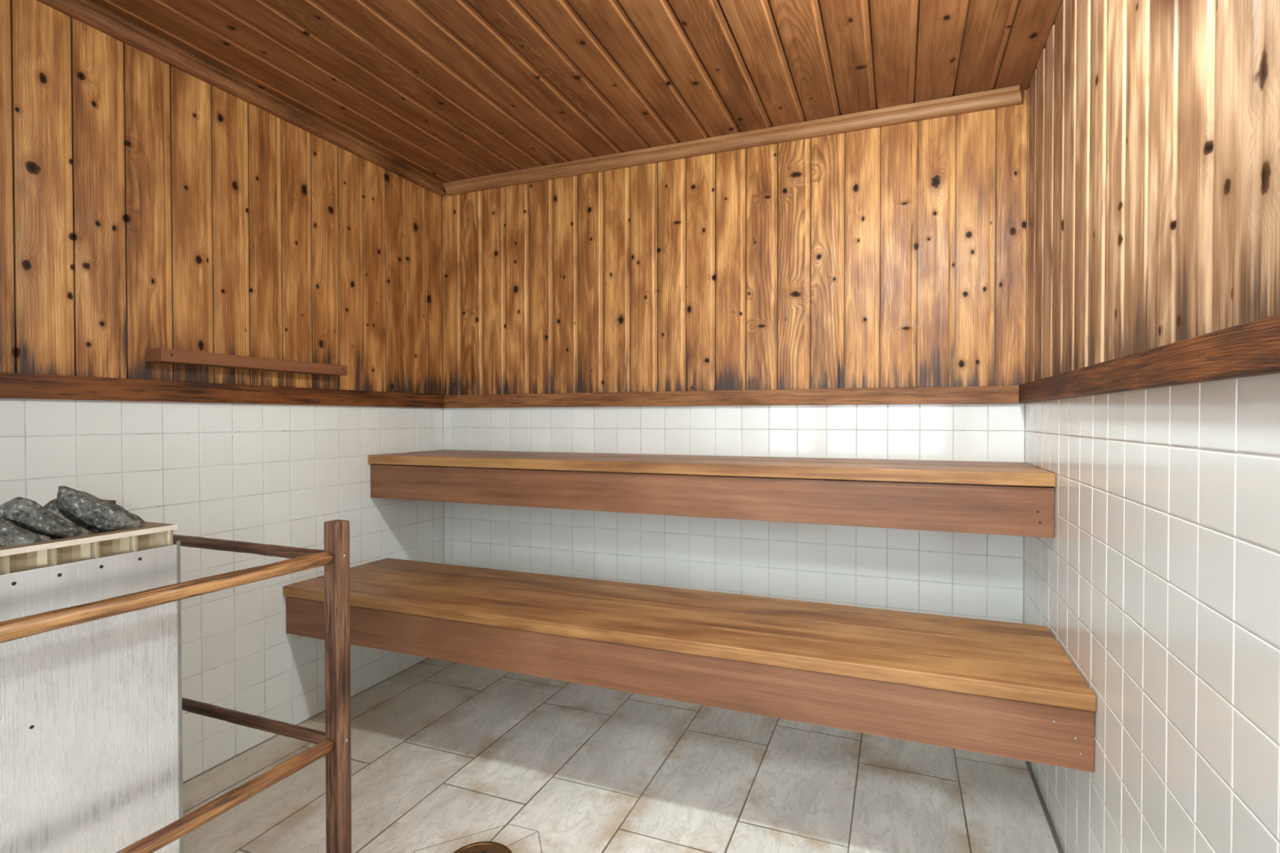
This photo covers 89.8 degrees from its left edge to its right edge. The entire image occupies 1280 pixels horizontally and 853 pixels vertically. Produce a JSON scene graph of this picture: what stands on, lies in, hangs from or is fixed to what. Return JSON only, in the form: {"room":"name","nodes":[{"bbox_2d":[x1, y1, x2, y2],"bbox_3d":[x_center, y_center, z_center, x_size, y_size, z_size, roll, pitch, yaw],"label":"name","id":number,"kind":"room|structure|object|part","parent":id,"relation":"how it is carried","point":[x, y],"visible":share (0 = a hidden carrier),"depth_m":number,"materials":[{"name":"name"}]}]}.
{"room":"sauna","nodes":[
{"label":"sauna","id":0,"kind":"room"},
{"bbox_2d":[0,0,444,782],"bbox_3d":[-1.487,-0.029,2.005,0.121,2.285,2.740,0,1,22],"label":"wall","id":1,"kind":"structure","parent":0,"point":[145,203],"depth_m":2.09,"materials":[{"name":"wood"}]},
{"bbox_2d":[0,372,444,408],"bbox_3d":[-1.445,-0.106,1.922,0.020,0.064,2.620,0,1,22],"label":"trim","id":2,"kind":"structure","parent":1,"relation":"attached to","point":[12,385],"depth_m":1.99,"materials":[{"name":"brown wood"}]},
{"bbox_2d":[36,0,445,196],"bbox_3d":[-1.436,-1.127,1.905,0.041,0.047,2.620,0,1,22],"label":"trim","id":3,"kind":"structure","parent":1,"relation":"attached to","point":[87,12],"depth_m":2.09,"materials":[{"name":"brown wood"}]},
{"bbox_2d":[145,347,346,375],"bbox_3d":[-1.302,-0.214,2.200,0.076,0.038,0.680,0,1,22],"label":"wall ledge","id":4,"kind":"object","parent":1,"relation":"attached to","point":[161,355],"visible":1,"depth_m":2.09,"materials":[{"name":"brown wood"}]},
{"bbox_2d":[283,558,1096,772],"bbox_3d":[-0.053,0.668,2.102,2.473,0.176,0.513,0,1,22],"label":"bench","id":5,"kind":"object","parent":1,"relation":"attached to","point":[1010,690],"visible":0.95,"depth_m":1.81,"materials":[{"name":"brown wood"}]},
{"bbox_2d":[88,0,1062,182],"bbox_3d":[-0.285,-1.196,1.506,2.714,0.101,2.740,0,1,22],"label":"ceiling","id":6,"kind":"structure","parent":0,"point":[450,91],"depth_m":2.04,"materials":[{"name":"brown wood"}]},
{"bbox_2d":[182,657,1063,852],"bbox_3d":[-0.306,1.169,1.480,2.714,0.100,2.860,0,1,22],"label":"floor","id":7,"kind":"structure","parent":0,"point":[446,757],"depth_m":2.00,"materials":[{"name":"tile"}]},
{"bbox_2d":[0,521,183,852],"bbox_3d":[-1.203,0.658,1.052,0.448,0.935,0.590,0,1,22],"label":"heater","id":8,"kind":"object","parent":7,"relation":"on","point":[91,755],"visible":0.77,"depth_m":1.10,"materials":[{"name":"metal"}]},
{"bbox_2d":[0,518,51,547],"bbox_3d":[-1.027,0.175,1.052,0.091,0.068,0.046,-1,1,-44],"label":"stone","id":9,"kind":"object","parent":8,"relation":"on","point":[11,535],"visible":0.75,"depth_m":1.04,"materials":[{"name":"grey stone"}]},
{"bbox_2d":[0,496,82,539],"bbox_3d":[-1.036,0.160,1.108,0.109,0.083,0.062,-1,1,-45],"label":"stone","id":10,"kind":"object","parent":8,"relation":"on","point":[25,513],"visible":0.89,"depth_m":1.09,"materials":[{"name":"grey stone"}]},
{"bbox_2d":[43,498,79,527],"bbox_3d":[-1.150,0.172,1.277,0.056,0.061,0.077,-1,1,-33],"label":"stone","id":11,"kind":"object","parent":8,"relation":"on","point":[51,506],"visible":0.22,"depth_m":1.25,"materials":[{"name":"grey stone"}]},
{"bbox_2d":[56,485,146,533],"bbox_3d":[-1.015,0.157,1.211,0.129,0.097,0.089,-1,1,-40],"label":"stone","id":12,"kind":"object","parent":8,"relation":"on","point":[94,514],"visible":0.89,"depth_m":1.17,"materials":[{"name":"grey stone"}]},
{"bbox_2d":[0,499,351,852],"bbox_3d":[-1.276,0.668,1.163,0.905,0.912,1.038,0,1,22],"label":"guard rail","id":13,"kind":"object","parent":7,"relation":"on","point":[335,743],"visible":0.66,"depth_m":1.44,"materials":[{"name":"brown wood"}]},
{"bbox_3d":[-0.877,0.294,0.997,0.031,0.041,0.958,0,1,22],"label":"rail rod","id":14,"kind":"part","parent":13,"relation":"part of","materials":[{"name":"brown wood"}]},
{"bbox_3d":[-0.877,0.715,1.002,0.031,0.046,0.958,0,1,22],"label":"rail rod","id":15,"kind":"part","parent":13,"relation":"part of","materials":[{"name":"brown wood"}]},
{"bbox_3d":[-1.090,0.296,1.622,0.820,0.028,0.028,0,1,22],"label":"rail rod","id":16,"kind":"part","parent":13,"relation":"part of","materials":[{"name":"brown wood"}]},
{"bbox_3d":[-1.090,0.721,1.627,0.820,0.029,0.029,0,1,22],"label":"rail rod","id":17,"kind":"part","parent":13,"relation":"part of","materials":[{"name":"brown wood"}]},
{"bbox_3d":[-0.690,0.667,1.465,0.039,0.905,0.038,0,1,22],"label":"post","id":18,"kind":"part","parent":13,"relation":"part of","materials":[{"name":"brown wood"}]},
{"bbox_2d":[453,841,511,852],"bbox_3d":[-0.412,1.116,1.635,0.177,0.003,0.177,0,1,22],"label":"floor drain","id":19,"kind":"object","parent":7,"relation":"on","point":[479,846],"visible":1,"depth_m":1.70,"materials":[{"name":"gold metal"}]},
{"bbox_3d":[-0.412,1.116,1.635,0.158,0.001,0.158,0,1,22],"label":"plate","id":20,"kind":"part","parent":19,"relation":"part of","materials":[{"name":"gold metal"}]},
{"bbox_2d":[442,89,1026,623],"bbox_3d":[0.205,-0.040,2.735,2.474,2.285,0.121,0,1,22],"label":"wall","id":21,"kind":"structure","parent":0,"point":[893,255],"depth_m":2.56,"materials":[{"name":"wood"}]},
{"bbox_2d":[368,449,1055,537],"bbox_3d":[0.092,0.212,2.459,2.473,0.180,0.482,0,1,22],"label":"bench","id":22,"kind":"object","parent":21,"relation":"attached to","point":[664,486],"visible":1,"depth_m":2.14,"materials":[{"name":"brown wood"}]},
{"bbox_2d":[444,385,1019,408],"bbox_3d":[0.179,-0.116,2.670,2.432,0.062,0.020,0,1,22],"label":"trim","id":23,"kind":"structure","parent":21,"relation":"attached to","point":[1002,393],"depth_m":2.55,"materials":[{"name":"dark brown wood"}]},
{"bbox_2d":[443,85,1023,195],"bbox_3d":[0.187,-1.137,2.639,2.423,0.047,0.046,0,1,22],"label":"trim","id":24,"kind":"structure","parent":21,"relation":"attached to","point":[1011,95],"depth_m":2.52,"materials":[{"name":"brown wood"}]},
{"bbox_2d":[1023,0,1279,852],"bbox_3d":[0.918,-0.018,1.036,0.121,2.285,2.740,0,1,22],"label":"wall","id":25,"kind":"structure","parent":0,"point":[1153,184],"depth_m":1.08,"materials":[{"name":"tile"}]},
{"bbox_2d":[1018,313,1279,403],"bbox_3d":[0.831,-0.096,1.005,0.020,0.064,2.620,0,1,22],"label":"trim","id":26,"kind":"structure","parent":25,"relation":"attached to","point":[1251,348],"depth_m":0.94,"materials":[{"name":"brown wood"}]}
]}

